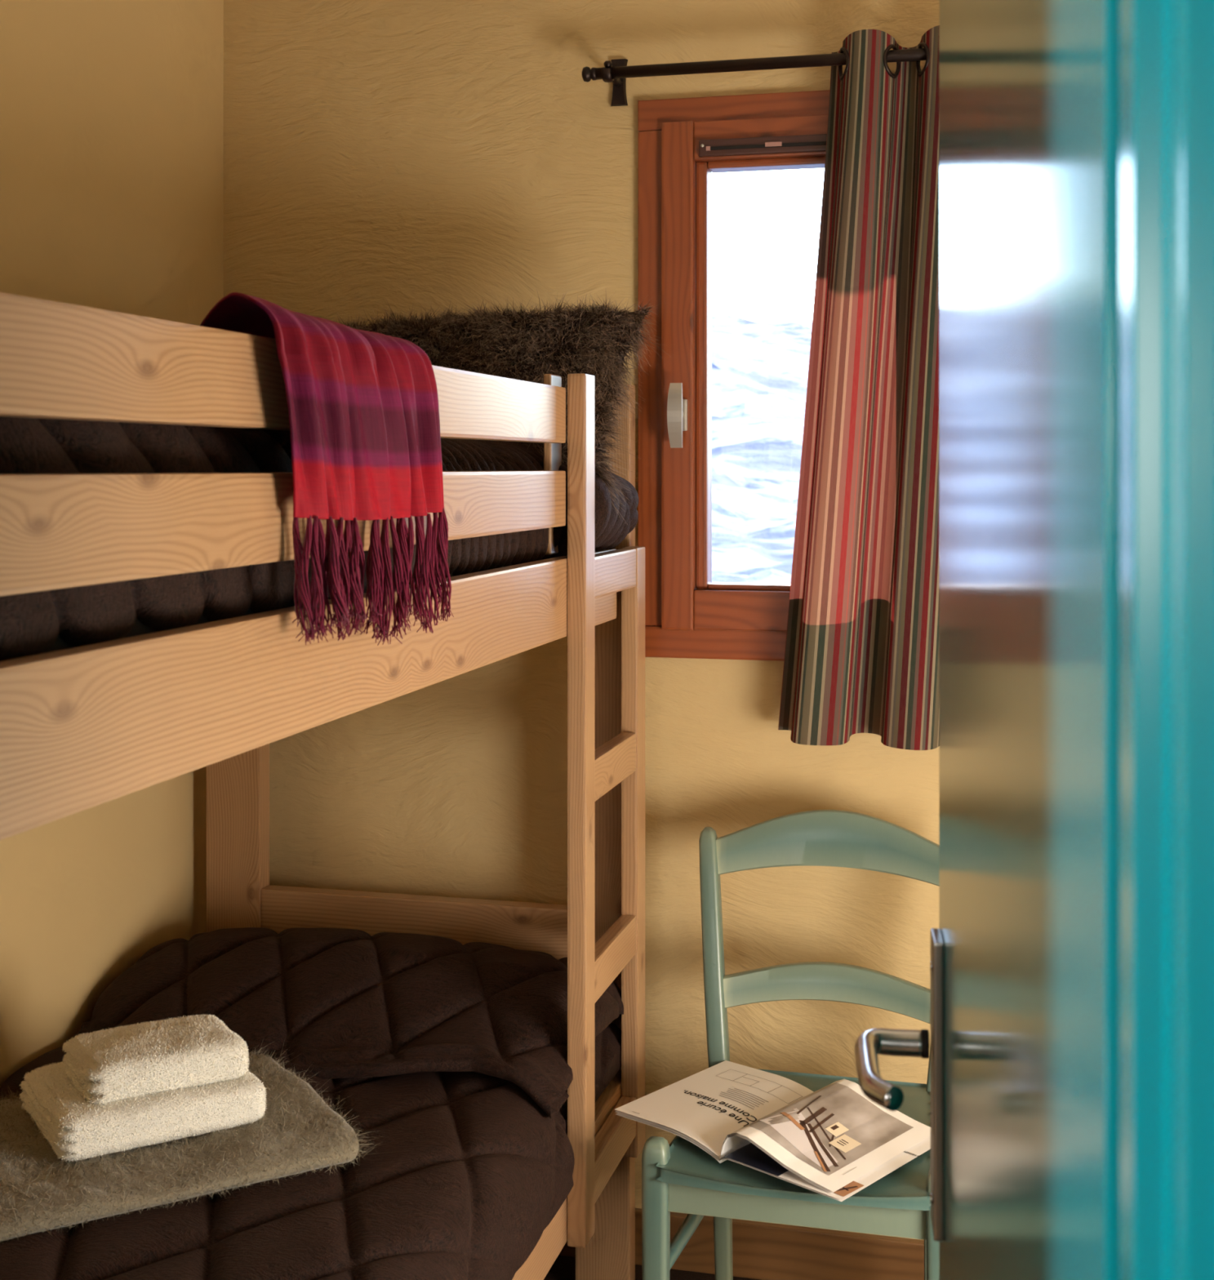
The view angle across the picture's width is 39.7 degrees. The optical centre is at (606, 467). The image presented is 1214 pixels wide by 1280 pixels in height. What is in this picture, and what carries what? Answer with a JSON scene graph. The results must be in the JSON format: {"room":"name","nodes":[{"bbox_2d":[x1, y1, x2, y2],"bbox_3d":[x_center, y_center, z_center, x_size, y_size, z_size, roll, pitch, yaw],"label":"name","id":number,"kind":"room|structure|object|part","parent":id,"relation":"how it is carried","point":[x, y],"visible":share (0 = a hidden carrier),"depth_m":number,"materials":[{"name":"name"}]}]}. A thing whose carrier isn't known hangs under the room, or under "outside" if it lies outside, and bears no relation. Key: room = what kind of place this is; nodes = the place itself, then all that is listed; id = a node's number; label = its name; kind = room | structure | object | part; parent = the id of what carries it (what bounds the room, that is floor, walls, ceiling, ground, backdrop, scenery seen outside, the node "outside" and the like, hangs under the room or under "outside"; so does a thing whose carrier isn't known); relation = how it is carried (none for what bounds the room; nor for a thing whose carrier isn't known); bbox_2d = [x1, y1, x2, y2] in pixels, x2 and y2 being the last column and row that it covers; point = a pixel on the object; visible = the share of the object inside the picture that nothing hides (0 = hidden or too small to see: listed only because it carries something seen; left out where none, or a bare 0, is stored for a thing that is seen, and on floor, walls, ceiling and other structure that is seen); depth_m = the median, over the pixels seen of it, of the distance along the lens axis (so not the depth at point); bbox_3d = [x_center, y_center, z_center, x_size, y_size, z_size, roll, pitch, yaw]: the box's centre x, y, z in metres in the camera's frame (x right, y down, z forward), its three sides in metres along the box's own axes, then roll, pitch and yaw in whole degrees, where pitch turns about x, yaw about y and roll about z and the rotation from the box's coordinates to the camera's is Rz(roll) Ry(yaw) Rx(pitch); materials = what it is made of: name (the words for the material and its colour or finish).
{"room":"bunk bedroom","nodes":[
{"label":"bunk bedroom","id":0,"kind":"room"},
{"bbox_2d":[0,0,223,1087],"bbox_3d":[-1.125,0.195,2.188,0.150,2.550,3.185,0,0,14],"label":"wall","id":1,"kind":"structure","parent":0,"point":[112,111],"depth_m":2.90,"materials":[{"name":"beige paint"}]},
{"bbox_2d":[223,0,938,1239],"bbox_3d":[0.553,0.195,3.197,2.905,2.550,0.400,0,0,14],"label":"wall","id":2,"kind":"structure","parent":0,"point":[405,153],"depth_m":3.17,"materials":[{"name":"beige paint"}]},
{"bbox_2d":[637,89,829,661],"bbox_3d":[0.350,-0.164,3.035,0.602,1.027,0.136,0,0,14],"label":"window","id":3,"kind":"structure","parent":2,"relation":"in","point":[682,141],"depth_m":3.07,"materials":[{"name":"brown wood"}]},
{"bbox_3d":[0.124,-0.093,3.034,0.027,0.117,0.024,0,0,14],"label":"handle lever","id":4,"kind":"part","parent":3,"relation":"part of","materials":[{"name":"silver metal"}]},
{"bbox_3d":[0.357,0.321,3.064,0.602,0.058,0.076,0,0,14],"label":"frame sill","id":5,"kind":"part","parent":3,"relation":"part of","materials":[{"name":"brown wood"}]},
{"bbox_3d":[0.354,0.260,3.053,0.387,0.072,0.069,0,0,14],"label":"sash rail","id":6,"kind":"part","parent":3,"relation":"part of","materials":[{"name":"brown wood"}]},
{"bbox_3d":[0.354,-0.595,3.053,0.387,0.070,0.069,0,0,14],"label":"sash rail","id":7,"kind":"part","parent":3,"relation":"part of","materials":[{"name":"brown wood"}]},
{"bbox_2d":[698,133,826,157],"bbox_3d":[0.328,-0.579,3.018,0.330,0.030,0.013,0,0,14],"label":"vent","id":8,"kind":"object","parent":3,"relation":"attached to","point":[710,145],"depth_m":3.03,"materials":[{"name":"black plastic"}]},
{"bbox_2d":[558,1208,924,1279],"bbox_3d":[0.502,1.421,2.995,2.605,0.098,0.018,0,0,14],"label":"baseboard","id":9,"kind":"structure","parent":2,"relation":"attached to","point":[762,1251],"depth_m":3.03,"materials":[{"name":"brown wood"}]},
{"bbox_2d":[581,48,926,106],"bbox_3d":[0.520,-0.714,2.947,1.147,0.085,0.102,0,0,14],"label":"curtain rod","id":10,"kind":"object","parent":2,"relation":"attached to","point":[616,72],"visible":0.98,"depth_m":2.99,"materials":[{"name":"brown metal"}]},
{"bbox_2d":[601,67,614,82],"bbox_3d":[0.002,-0.707,3.044,0.018,0.022,0.034,0,0,14],"label":"bracket","id":11,"kind":"object","parent":10,"relation":"on","point":[607,73],"depth_m":3.03,"materials":[{"name":"brown metal"}]},
{"bbox_3d":[0.013,-0.713,3.086,0.015,0.015,0.067,0,0,14],"label":"arm","id":12,"kind":"part","parent":10,"relation":"part of","materials":[{"name":"brown metal"}]},
{"bbox_3d":[0.022,-0.714,3.121,0.033,0.085,0.008,0,0,14],"label":"wall plate","id":13,"kind":"part","parent":10,"relation":"part of","materials":[{"name":"brown metal"}]},
{"bbox_3d":[0.520,-0.713,2.912,1.128,0.021,0.021,0,0,14],"label":"rod","id":14,"kind":"part","parent":10,"relation":"part of","materials":[{"name":"brown metal"}]},
{"bbox_2d":[777,25,938,750],"bbox_3d":[0.550,-0.136,2.904,0.520,1.236,0.091,0,0,14],"label":"curtain","id":15,"kind":"object","parent":10,"relation":"hanging from","point":[861,652],"visible":0.54,"depth_m":2.91,"materials":[{"name":"multicoloured fabric"}]},
{"bbox_2d":[543,1255,759,1279],"bbox_3d":[0.227,1.495,1.913,3.005,0.050,3.050,0,0,14],"label":"floor","id":16,"kind":"structure","parent":0,"point":[563,1268],"depth_m":3.07,"materials":[{"name":"wood"}]},
{"bbox_2d":[0,292,644,1279],"bbox_3d":[-0.580,0.661,2.141,0.852,1.617,2.003,0,0,14],"label":"bunk bed","id":17,"kind":"object","parent":16,"relation":"on","point":[83,727],"visible":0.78,"depth_m":1.78,"materials":[{"name":"brown wood"}]},
{"bbox_3d":[-0.698,0.661,3.181,0.110,1.617,0.045,0,0,14],"label":"post","id":18,"kind":"part","parent":17,"relation":"part of","materials":[{"name":"brown wood"}]},
{"bbox_2d":[43,563,519,653],"bbox_3d":[-0.602,0.115,2.145,0.737,0.199,1.880,0,0,14],"label":"mattress","id":19,"kind":"object","parent":17,"relation":"on","point":[139,628],"visible":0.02,"depth_m":1.44,"materials":[{"name":"black fabric"}]},
{"bbox_2d":[0,416,638,661],"bbox_3d":[-0.571,0.029,2.138,0.859,0.262,1.893,0,0,14],"label":"quilt","id":20,"kind":"object","parent":19,"relation":"on","point":[31,623],"visible":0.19,"depth_m":1.49,"materials":[{"name":"brown fabric"}]},
{"bbox_2d":[333,289,669,524],"bbox_3d":[-0.271,-0.087,2.864,0.735,0.437,0.379,0,0,14],"label":"cushion","id":21,"kind":"object","parent":20,"relation":"on","point":[522,345],"visible":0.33,"depth_m":2.81,"materials":[{"name":"brown fur"}]},
{"bbox_3d":[-0.260,-0.079,1.847,0.028,0.086,1.498,0,0,14],"label":"guard rail","id":22,"kind":"part","parent":17,"relation":"part of","materials":[{"name":"brown wood"}]},
{"bbox_3d":[-0.260,0.048,1.847,0.028,0.085,1.498,0,0,14],"label":"guard rail","id":23,"kind":"part","parent":17,"relation":"part of","materials":[{"name":"brown wood"}]},
{"bbox_3d":[-0.221,0.199,2.002,0.028,0.120,1.819,0,0,14],"label":"rail","id":24,"kind":"part","parent":17,"relation":"part of","materials":[{"name":"brown wood"}]},
{"bbox_2d":[200,292,453,645],"bbox_3d":[-0.326,0.011,1.779,0.213,0.355,0.465,0,0,14],"label":"fringed throw","id":25,"kind":"object","parent":17,"relation":"on","point":[363,409],"visible":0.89,"depth_m":1.72,"materials":[{"name":"red fabric"}]},
{"bbox_3d":[-0.348,0.858,3.092,0.612,0.135,0.035,0,0,14],"label":"rail","id":26,"kind":"part","parent":17,"relation":"part of","materials":[{"name":"brown wood"}]},
{"bbox_3d":[-0.209,1.125,2.046,0.028,0.120,1.911,0,0,14],"label":"rail","id":27,"kind":"part","parent":17,"relation":"part of","materials":[{"name":"brown wood"}]},
{"bbox_3d":[-0.003,0.661,3.004,0.100,1.617,0.045,0,0,14],"label":"post","id":28,"kind":"part","parent":17,"relation":"part of","materials":[{"name":"brown wood"}]},
{"bbox_2d":[641,809,938,1279],"bbox_3d":[0.327,1.030,2.643,0.457,0.880,0.534,0,0,14],"label":"chair","id":29,"kind":"object","parent":16,"relation":"on","point":[679,1175],"visible":0.45,"depth_m":2.80,"materials":[{"name":"green paint"}]},
{"bbox_3d":[0.072,1.228,2.474,0.039,0.484,0.039,0,0,14],"label":"leg","id":30,"kind":"part","parent":29,"relation":"part of","materials":[{"name":"green paint"}]},
{"bbox_3d":[0.183,1.048,2.867,0.050,0.845,0.134,0,0,-14],"label":"post","id":31,"kind":"part","parent":29,"relation":"part of","materials":[{"name":"green paint"}]},
{"bbox_2d":[614,1060,930,1201],"bbox_3d":[0.263,0.991,2.560,0.427,0.054,0.291,0,0,41],"label":"open magazine","id":32,"kind":"object","parent":29,"relation":"on","point":[832,1140],"visible":0.99,"depth_m":2.52,"materials":[{"name":"white paper"}]},
{"bbox_2d":[684,1089,756,1126],"bbox_3d":[0.166,0.995,2.612,0.145,0.011,0.037,0,0,41],"label":"print","id":33,"kind":"object","parent":32,"relation":"on","point":[724,1108],"depth_m":2.61,"materials":[{"name":"black"}]},
{"bbox_2d":[719,1088,768,1109],"bbox_3d":[0.213,0.992,2.645,0.073,0.005,0.041,0,0,41],"label":"print","id":34,"kind":"object","parent":32,"relation":"on","point":[729,1098],"depth_m":2.64,"materials":[{"name":"grey paper"}]},
{"bbox_2d":[722,1142,788,1176],"bbox_3d":[0.292,1.005,2.521,0.104,0.005,0.270,0,0,41],"label":"magazine","id":35,"kind":"object","parent":32,"relation":"on","point":[748,1154],"depth_m":2.44,"materials":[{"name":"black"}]},
{"bbox_2d":[715,1069,802,1103],"bbox_3d":[0.244,0.994,2.704,0.144,0.010,0.041,0,0,41],"label":"print","id":36,"kind":"object","parent":32,"relation":"on","point":[757,1085],"depth_m":2.69,"materials":[{"name":"grey paper"}]},
{"bbox_2d":[780,1111,804,1129],"bbox_3d":[0.275,0.970,2.497,0.008,0.011,0.046,0,0,-36],"label":"print","id":37,"kind":"object","parent":32,"relation":"on","point":[788,1120],"depth_m":2.49,"materials":[{"name":"brown paper"}]},
{"bbox_2d":[758,1107,837,1167],"bbox_3d":[0.280,0.981,2.466,0.126,0.032,0.136,0,0,14],"label":"print","id":38,"kind":"object","parent":32,"relation":"on","point":[795,1137],"depth_m":2.45,"materials":[{"name":"grey paper"}]},
{"bbox_2d":[796,1095,821,1114],"bbox_3d":[0.306,0.966,2.549,0.003,0.002,0.081,0,0,33],"label":"print","id":39,"kind":"object","parent":32,"relation":"on","point":[807,1104],"depth_m":2.55,"materials":[{"name":"brown paper"}]},
{"bbox_2d":[799,1106,826,1126],"bbox_3d":[0.308,0.972,2.517,0.007,0.005,0.077,0,0,36],"label":"print","id":40,"kind":"object","parent":32,"relation":"on","point":[808,1116],"depth_m":2.52,"materials":[{"name":"brown paper"}]},
{"bbox_2d":[799,1120,830,1171],"bbox_3d":[0.301,0.984,2.442,0.059,0.028,0.111,0,0,14],"label":"print","id":41,"kind":"object","parent":32,"relation":"on","point":[814,1135],"depth_m":2.44,"materials":[{"name":"brown paper"}]},
{"bbox_2d":[813,1151,826,1171],"bbox_3d":[0.305,0.993,2.407,0.004,0.009,0.051,0,0,-10],"label":"print","id":42,"kind":"object","parent":32,"relation":"on","point":[820,1157],"depth_m":2.41,"materials":[{"name":"brown paper"}]},
{"bbox_2d":[808,1113,834,1132],"bbox_3d":[0.320,0.977,2.508,0.004,0.004,0.075,0,0,35],"label":"print","id":43,"kind":"object","parent":32,"relation":"on","point":[817,1122],"depth_m":2.51,"materials":[{"name":"brown paper"}]},
{"bbox_2d":[806,1123,838,1166],"bbox_3d":[0.314,0.986,2.449,0.006,0.024,0.102,0,0,-17],"label":"print","id":44,"kind":"object","parent":32,"relation":"on","point":[822,1139],"depth_m":2.45,"materials":[{"name":"brown paper"}]},
{"bbox_2d":[806,1106,845,1159],"bbox_3d":[0.323,0.981,2.482,0.071,0.032,0.104,0,0,14],"label":"print","id":45,"kind":"object","parent":32,"relation":"on","point":[825,1127],"depth_m":2.48,"materials":[{"name":"brown paper"}]},
{"bbox_2d":[742,1082,912,1175],"bbox_3d":[0.326,0.982,2.515,0.252,0.034,0.280,0,0,14],"label":"print","id":46,"kind":"object","parent":32,"relation":"on","point":[834,1129],"depth_m":2.49},
{"bbox_2d":[825,1121,861,1152],"bbox_3d":[0.348,0.988,2.481,0.055,0.014,0.077,0,0,14],"label":"print","id":47,"kind":"object","parent":32,"relation":"on","point":[840,1136],"depth_m":2.48,"materials":[{"name":"beige paper"}]},
{"bbox_2d":[836,1186,857,1191],"bbox_3d":[0.333,1.007,2.350,0.038,0.001,0.017,0,0,-9],"label":"print","id":48,"kind":"object","parent":32,"relation":"on","point":[838,1188],"depth_m":2.35,"materials":[{"name":"brown paper"}]},
{"bbox_2d":[833,1181,863,1196],"bbox_3d":[0.335,1.007,2.351,0.046,0.001,0.055,0,0,14],"label":"print","id":49,"kind":"object","parent":32,"relation":"on","point":[841,1188],"depth_m":2.35,"materials":[{"name":"brown paper"}]},
{"bbox_3d":[0.314,1.024,2.590,0.400,0.031,0.424,0,0,14],"label":"seat","id":50,"kind":"part","parent":29,"relation":"part of","materials":[{"name":"green paint"}]},
{"bbox_3d":[0.561,1.048,2.771,0.050,0.845,0.134,0,0,43],"label":"post","id":51,"kind":"part","parent":29,"relation":"part of","materials":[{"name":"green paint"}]},
{"bbox_3d":[0.470,1.228,2.372,0.039,0.484,0.039,0,0,14],"label":"leg","id":52,"kind":"part","parent":29,"relation":"part of","materials":[{"name":"green paint"}]},
{"bbox_3d":[-0.663,0.195,0.638,4.800,2.550,0.130,0,0,14],"label":"wall","id":53,"kind":"structure","parent":0,"visible":0},
{"bbox_2d":[854,0,1119,1279],"bbox_3d":[0.200,0.442,0.911,0.106,2.033,0.784,0,0,6],"label":"door","id":54,"kind":"structure","parent":53,"relation":"in","point":[1024,961],"depth_m":0.74,"materials":[{"name":"teal paint"}]},
{"bbox_3d":[0.206,0.434,1.215,0.053,0.020,0.130,0,0,7],"label":"handle lever","id":55,"kind":"part","parent":54,"relation":"part of","materials":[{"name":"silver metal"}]},
{"bbox_3d":[0.248,0.463,1.265,0.008,0.221,0.042,0,0,7],"label":"handle plate","id":56,"kind":"part","parent":54,"relation":"part of","materials":[{"name":"grey metal"}]},
{"bbox_2d":[1119,0,1213,1279],"bbox_3d":[-0.213,0.422,0.535,0.796,2.095,0.159,0,0,14],"label":"trim","id":57,"kind":"structure","parent":53,"relation":"attached to","point":[1166,46],"depth_m":0.47,"materials":[{"name":"teal paint"}]},
{"bbox_3d":[-0.602,1.062,2.145,0.737,0.154,1.880,0,0,14],"label":"mattress","id":58,"kind":"object","parent":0,"visible":0},
{"bbox_2d":[0,927,623,1279],"bbox_3d":[-0.596,0.936,2.144,0.889,0.264,1.894,0,0,14],"label":"quilt","id":59,"kind":"object","parent":58,"relation":"on","point":[455,1053],"visible":0.83,"depth_m":2.50,"materials":[{"name":"brown fabric"}]},
{"bbox_2d":[0,1040,381,1243],"bbox_3d":[-0.632,0.911,2.302,0.561,0.097,0.469,0,0,-32],"label":"throw","id":60,"kind":"object","parent":59,"relation":"on","point":[297,1132],"visible":0.55,"depth_m":2.17,"materials":[{"name":"grey fabric"}]},
{"bbox_2d":[19,1061,266,1161],"bbox_3d":[-0.637,0.858,2.308,0.285,0.065,0.243,0,0,-31],"label":"folded towel","id":61,"kind":"object","parent":60,"relation":"on","point":[76,1128],"visible":0.58,"depth_m":2.21,"materials":[{"name":"white fabric"}]},
{"bbox_2d":[61,1013,249,1104],"bbox_3d":[-0.620,0.807,2.310,0.226,0.062,0.169,0,0,-31],"label":"folded towel","id":62,"kind":"object","parent":61,"relation":"on","point":[119,1063],"visible":1,"depth_m":2.27,"materials":[{"name":"white fabric"}]},
{"label":"outside","id":63,"kind":"structure","parent":0,"visible":0},
{"bbox_2d":[711,311,812,583],"bbox_3d":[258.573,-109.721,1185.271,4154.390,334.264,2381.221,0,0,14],"label":"mountain","id":64,"kind":"structure","parent":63,"point":[760,371],"depth_m":481.88}
]}

